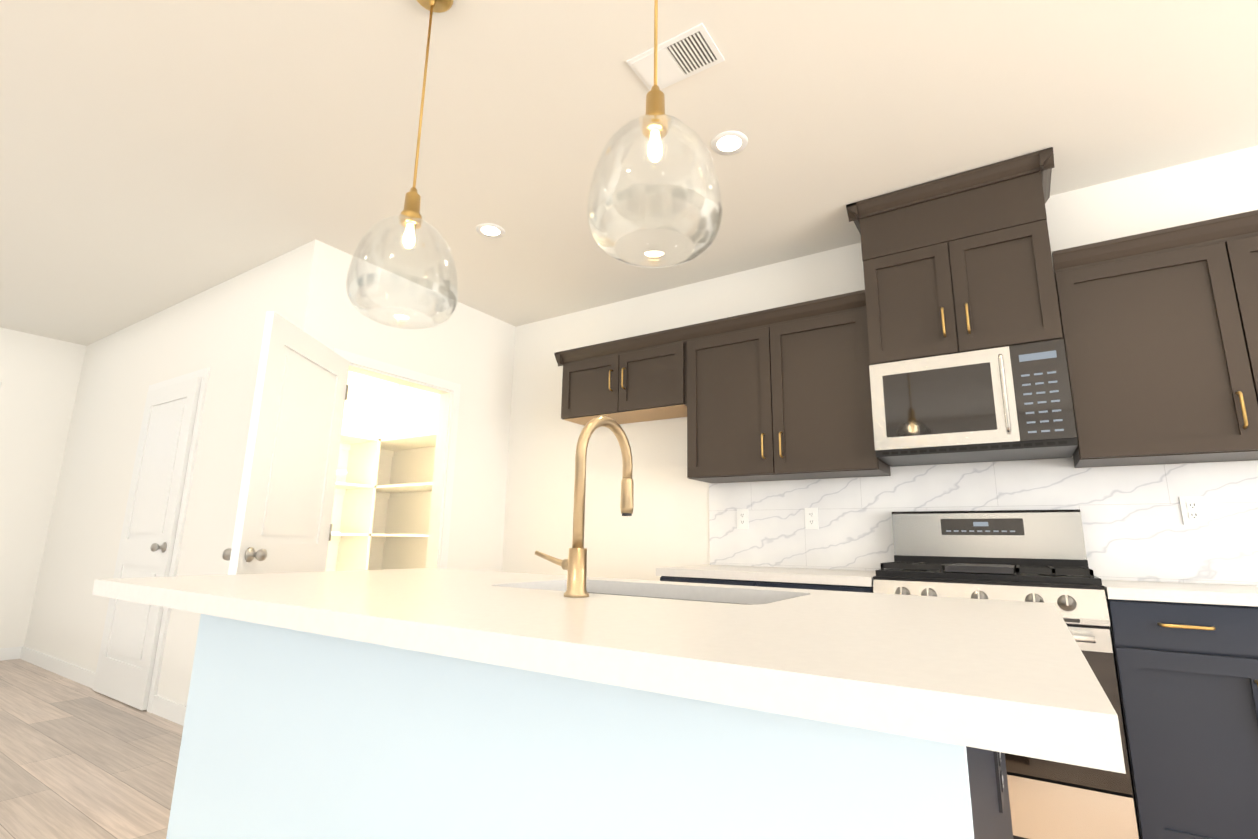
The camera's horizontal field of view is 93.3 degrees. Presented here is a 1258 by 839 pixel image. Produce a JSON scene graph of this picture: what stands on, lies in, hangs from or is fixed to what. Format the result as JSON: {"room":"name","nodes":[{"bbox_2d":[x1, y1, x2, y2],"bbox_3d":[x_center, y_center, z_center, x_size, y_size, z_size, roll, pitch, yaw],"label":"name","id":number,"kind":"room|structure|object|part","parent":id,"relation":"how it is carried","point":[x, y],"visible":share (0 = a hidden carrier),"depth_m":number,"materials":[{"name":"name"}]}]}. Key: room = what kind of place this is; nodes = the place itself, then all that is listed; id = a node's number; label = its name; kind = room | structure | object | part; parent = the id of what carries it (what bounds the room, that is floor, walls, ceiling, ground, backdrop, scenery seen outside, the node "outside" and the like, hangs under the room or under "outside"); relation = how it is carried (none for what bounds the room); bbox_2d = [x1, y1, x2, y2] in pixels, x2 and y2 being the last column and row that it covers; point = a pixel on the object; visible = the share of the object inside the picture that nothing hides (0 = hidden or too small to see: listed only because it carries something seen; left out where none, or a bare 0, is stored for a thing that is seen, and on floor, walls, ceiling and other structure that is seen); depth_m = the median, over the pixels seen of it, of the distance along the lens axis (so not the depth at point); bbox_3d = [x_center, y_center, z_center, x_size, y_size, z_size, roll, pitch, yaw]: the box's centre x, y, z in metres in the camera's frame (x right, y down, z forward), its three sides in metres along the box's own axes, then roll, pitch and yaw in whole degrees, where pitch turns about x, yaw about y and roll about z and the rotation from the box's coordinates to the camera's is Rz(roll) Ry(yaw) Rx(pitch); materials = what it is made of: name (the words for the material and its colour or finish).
{"room":"kitchen","nodes":[
{"label":"kitchen","id":0,"kind":"room"},
{"bbox_2d":[0,327,86,647],"bbox_3d":[-6.386,0.229,3.260,0.100,2.720,5.050,-7,-14,32],"label":"wall","id":1,"kind":"structure","parent":0,"point":[39,378],"depth_m":5.08,"materials":[{"name":"white paint"}]},
{"bbox_2d":[0,646,20,660],"bbox_3d":[-6.389,1.499,2.920,0.013,0.095,4.940,-7,-14,32],"label":"baseboard","id":2,"kind":"structure","parent":1,"relation":"attached to","point":[10,653],"depth_m":4.88,"materials":[{"name":"white wood"}]},
{"bbox_2d":[0,659,182,838],"bbox_3d":[-1.163,1.173,0.535,11.600,0.060,6.800,-7,-14,32],"label":"floor","id":3,"kind":"structure","parent":0,"point":[78,760],"depth_m":2.73,"materials":[{"name":"brown wood"}]},
{"bbox_2d":[166,616,1012,838],"bbox_3d":[-0.196,0.888,1.397,1.862,0.876,0.833,-7,-14,32],"label":"kitchen island","id":4,"kind":"object","parent":3,"relation":"on","point":[576,702],"depth_m":0.99,"materials":[{"name":"grey"}]},
{"bbox_2d":[92,568,1125,773],"bbox_3d":[-0.222,0.421,1.397,2.040,0.038,1.050,-7,-14,32],"label":"island countertop","id":5,"kind":"structure","parent":4,"relation":"on","point":[987,677],"depth_m":0.77,"materials":[{"name":"white stone"}]},
{"bbox_2d":[534,416,633,597],"bbox_3d":[-0.097,0.196,1.399,0.143,0.408,0.234,-7,-14,32],"label":"faucet","id":6,"kind":"object","parent":5,"relation":"on","point":[576,563],"depth_m":1.30,"materials":[{"name":"gold metal"}]},
{"bbox_2d":[656,565,875,592],"bbox_3d":[0.729,1.197,2.892,1.027,0.902,0.662,-7,-14,32],"label":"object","id":7,"kind":"object","parent":3,"relation":"on","point":[834,580],"depth_m":2.74,"materials":[{"name":"grey"}]},
{"bbox_2d":[873,509,1138,838],"bbox_3d":[1.458,0.958,2.402,0.756,1.197,0.692,-7,-14,32],"label":"range","id":8,"kind":"object","parent":3,"relation":"on","point":[1027,555],"visible":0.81,"depth_m":2.21,"materials":[{"name":"silver metal"}]},
{"bbox_2d":[1105,592,1257,838],"bbox_3d":[1.998,1.074,2.098,0.441,0.864,0.626,-7,-14,32],"label":"base cabinet","id":9,"kind":"object","parent":3,"relation":"on","point":[1186,660],"depth_m":1.89,"materials":[{"name":"grey wood"}]},
{"bbox_2d":[1102,580,1257,607],"bbox_3d":[2.363,0.588,1.945,1.312,0.038,0.631,-7,-14,32],"label":"countertop","id":10,"kind":"structure","parent":9,"relation":"on","point":[1234,596],"depth_m":1.98,"materials":[{"name":"white stone"}]},
{"bbox_2d":[1234,608,1257,735],"bbox_3d":[2.493,1.017,1.782,0.979,0.864,0.626,-7,-14,32],"label":"base cabinet","id":11,"kind":"object","parent":3,"relation":"on","point":[1245,619],"depth_m":1.84,"materials":[{"name":"grey wood"}]},
{"bbox_2d":[24,245,304,705],"bbox_3d":[-3.452,0.484,4.270,3.690,2.720,0.110,-7,-14,32],"label":"wall","id":12,"kind":"structure","parent":0,"point":[218,330],"depth_m":4.29,"materials":[{"name":"white paint"}]},
{"bbox_2d":[18,646,95,688],"bbox_3d":[-4.317,1.852,4.474,1.715,0.095,0.013,-7,-14,32],"label":"baseboard","id":13,"kind":"structure","parent":12,"relation":"attached to","point":[83,676],"depth_m":4.41,"materials":[{"name":"white wood"}]},
{"bbox_2d":[93,377,201,709],"bbox_3d":[-3.212,0.754,3.917,0.820,2.040,0.106,-7,-14,32],"label":"closet door leaf","id":14,"kind":"structure","parent":12,"relation":"in","point":[127,656],"depth_m":3.90,"materials":[{"name":"white wood"}]},
{"bbox_2d":[151,695,186,725],"bbox_3d":[-2.328,1.623,3.204,1.128,0.095,0.013,-7,-14,32],"label":"baseboard","id":15,"kind":"structure","parent":12,"relation":"attached to","point":[170,710],"depth_m":3.38,"materials":[{"name":"white wood"}]},
{"bbox_2d":[147,367,209,712],"bbox_3d":[-3.186,0.737,3.962,0.950,2.110,0.016,-7,-14,32],"label":"door frame","id":16,"kind":"structure","parent":12,"relation":"attached to","point":[203,373],"depth_m":3.75,"materials":[{"name":"white wood"}]},
{"bbox_2d":[325,371,398,570],"bbox_3d":[-2.619,0.588,4.707,0.100,2.720,1.550,-7,-14,32],"label":"wall","id":17,"kind":"structure","parent":0,"point":[371,403],"depth_m":5.21,"materials":[{"name":"white paint"}]},
{"bbox_2d":[329,410,436,570],"bbox_3d":[-2.083,0.834,4.298,1.184,1.550,1.544,-7,-14,32],"label":"pantry shelves","id":18,"kind":"object","parent":17,"relation":"attached to","point":[360,490],"visible":0.29,"depth_m":4.83,"materials":[{"name":"white wood"}]},
{"bbox_2d":[294,239,515,571],"bbox_3d":[-1.437,0.438,3.888,0.110,2.720,1.660,-7,-14,32],"label":"wall","id":19,"kind":"structure","parent":0,"point":[470,350],"depth_m":4.18,"materials":[{"name":"white paint"}]},
{"bbox_2d":[222,311,348,574],"bbox_3d":[-1.668,0.577,2.906,0.177,2.030,0.786,1,-12,-1],"label":"door leaf","id":20,"kind":"structure","parent":19,"relation":"in","point":[283,524],"depth_m":2.88,"materials":[{"name":"white wood"}]},
{"bbox_2d":[333,348,460,568],"bbox_3d":[-1.530,0.705,3.678,0.126,2.110,0.950,-7,-14,32],"label":"door frame","id":21,"kind":"structure","parent":19,"relation":"attached to","point":[448,392],"depth_m":4.04,"materials":[{"name":"white wood"}]},
{"bbox_2d":[0,0,1257,345],"bbox_3d":[-1.118,-1.560,1.097,11.600,0.080,6.800,-7,-14,32],"label":"ceiling","id":22,"kind":"structure","parent":0,"point":[156,156],"depth_m":2.46,"materials":[{"name":"white paint"}]},
{"bbox_2d":[346,0,457,328],"bbox_3d":[-0.627,-0.815,1.768,0.296,1.088,0.296,-7,-14,32],"label":"pendant light","id":23,"kind":"object","parent":22,"relation":"hanging from","point":[409,217],"visible":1,"depth_m":1.70,"materials":[{"name":"clear glass"}]},
{"bbox_3d":[-0.634,-0.429,1.689,0.296,0.300,0.296,-7,-14,32],"label":"glass","id":24,"kind":"part","parent":23,"relation":"part of","materials":[{"name":"clear glass"}]},
{"bbox_3d":[-0.626,-0.919,1.790,0.124,0.875,0.124,-7,-14,32],"label":"stem","id":25,"kind":"part","parent":23,"relation":"part of","materials":[{"name":"gold metal"}]},
{"bbox_2d":[476,223,504,237],"bbox_3d":[-0.773,-1.054,3.319,0.160,0.003,0.160,-7,-14,32],"label":"recessed light","id":26,"kind":"object","parent":22,"relation":"in","point":[489,230],"visible":1,"depth_m":3.31,"materials":[{"name":"white plastic"}]},
{"bbox_2d":[586,0,722,267],"bbox_3d":[0.063,-0.891,1.388,0.296,1.070,0.296,-7,-14,32],"label":"pendant light","id":27,"kind":"object","parent":22,"relation":"hanging from","point":[654,122],"visible":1,"depth_m":1.30,"materials":[{"name":"clear glass"}]},
{"bbox_3d":[0.057,-0.514,1.310,0.296,0.300,0.296,-7,-14,32],"label":"glass","id":28,"kind":"part","parent":27,"relation":"part of","materials":[{"name":"clear glass"}]},
{"bbox_3d":[0.064,-0.996,1.409,0.124,0.857,0.124,-7,-14,32],"label":"stem","id":29,"kind":"part","parent":27,"relation":"part of","materials":[{"name":"gold metal"}]},
{"bbox_2d":[626,23,724,90],"bbox_3d":[0.166,-1.281,2.123,0.300,0.010,0.180,-7,-14,32],"label":"ceiling vent","id":30,"kind":"object","parent":22,"relation":"in","point":[688,52],"visible":1,"depth_m":2.11,"materials":[{"name":"white plastic"}]},
{"bbox_2d":[710,131,747,154],"bbox_3d":[0.432,-1.190,2.561,0.160,0.003,0.160,-7,-14,32],"label":"recessed light","id":31,"kind":"object","parent":22,"relation":"in","point":[729,142],"visible":1,"depth_m":2.56,"materials":[{"name":"white plastic"}]},
{"bbox_2d":[381,145,1257,585],"bbox_3d":[1.626,0.297,2.959,9.150,2.720,0.100,-7,-14,32],"label":"wall","id":32,"kind":"structure","parent":0,"point":[665,525],"depth_m":3.94,"materials":[{"name":"white paint"}]},
{"bbox_2d":[554,326,686,425],"bbox_3d":[0.000,-0.244,3.871,0.990,0.463,0.360,-7,-14,32],"label":"upper cabinet","id":33,"kind":"object","parent":32,"relation":"attached to","point":[639,378],"depth_m":3.72,"materials":[{"name":"brown wood"}]},
{"bbox_3d":[0.407,-0.293,3.612,0.020,0.460,0.350,-7,-14,32],"label":"wall cabinet filler panel","id":34,"kind":"part","parent":33,"relation":"part of","materials":[{"name":"brown wood"}]},
{"bbox_2d":[684,290,890,482],"bbox_3d":[0.838,-0.130,3.291,1.015,0.895,0.360,-7,-14,32],"label":"upper cabinet","id":35,"kind":"object","parent":32,"relation":"attached to","point":[779,393],"visible":0.98,"depth_m":3.14,"materials":[{"name":"brown wood"}]},
{"bbox_2d":[846,147,1062,364],"bbox_3d":[1.570,-0.677,2.872,0.856,0.836,0.444,-7,-14,32],"label":"upper cabinet","id":36,"kind":"object","parent":32,"relation":"attached to","point":[962,262],"visible":1,"depth_m":2.71,"materials":[{"name":"brown wood"}]},
{"bbox_2d":[869,339,1077,466],"bbox_3d":[1.557,-0.047,2.738,0.754,0.440,0.454,-7,-14,32],"label":"microwave","id":37,"kind":"object","parent":36,"relation":"attached to","point":[1011,403],"visible":1,"depth_m":2.58,"materials":[{"name":"silver metal"}]},
{"bbox_2d":[709,458,1257,585],"bbox_3d":[1.826,0.451,2.727,3.195,0.528,0.008,-7,-14,32],"label":"backsplash","id":38,"kind":"structure","parent":32,"relation":"attached to","point":[1135,528],"depth_m":2.73,"materials":[{"name":"stone"}]},
{"bbox_2d":[737,509,748,528],"bbox_3d":[0.661,0.579,3.461,0.070,0.115,0.008,-7,-14,32],"label":"outlet","id":39,"kind":"object","parent":38,"relation":"attached to","point":[742,519],"visible":1,"depth_m":3.46,"materials":[{"name":"white plastic"}]},
{"bbox_2d":[805,508,818,528],"bbox_3d":[0.997,0.540,3.247,0.070,0.115,0.008,-7,-14,32],"label":"outlet","id":40,"kind":"object","parent":38,"relation":"attached to","point":[811,518],"visible":1,"depth_m":3.24,"materials":[{"name":"white plastic"}]},
{"bbox_2d":[1179,496,1206,524],"bbox_3d":[2.297,0.371,2.420,0.070,0.115,0.008,-7,-14,32],"label":"outlet","id":41,"kind":"object","parent":38,"relation":"attached to","point":[1192,510],"visible":1,"depth_m":2.42,"materials":[{"name":"white plastic"}]},
{"bbox_2d":[1052,210,1257,467],"bbox_3d":[2.357,-0.304,2.321,1.070,0.895,0.360,-7,-14,32],"label":"upper cabinet","id":42,"kind":"object","parent":32,"relation":"attached to","point":[1160,332],"visible":0.98,"depth_m":2.33,"materials":[{"name":"brown wood"}]}
]}

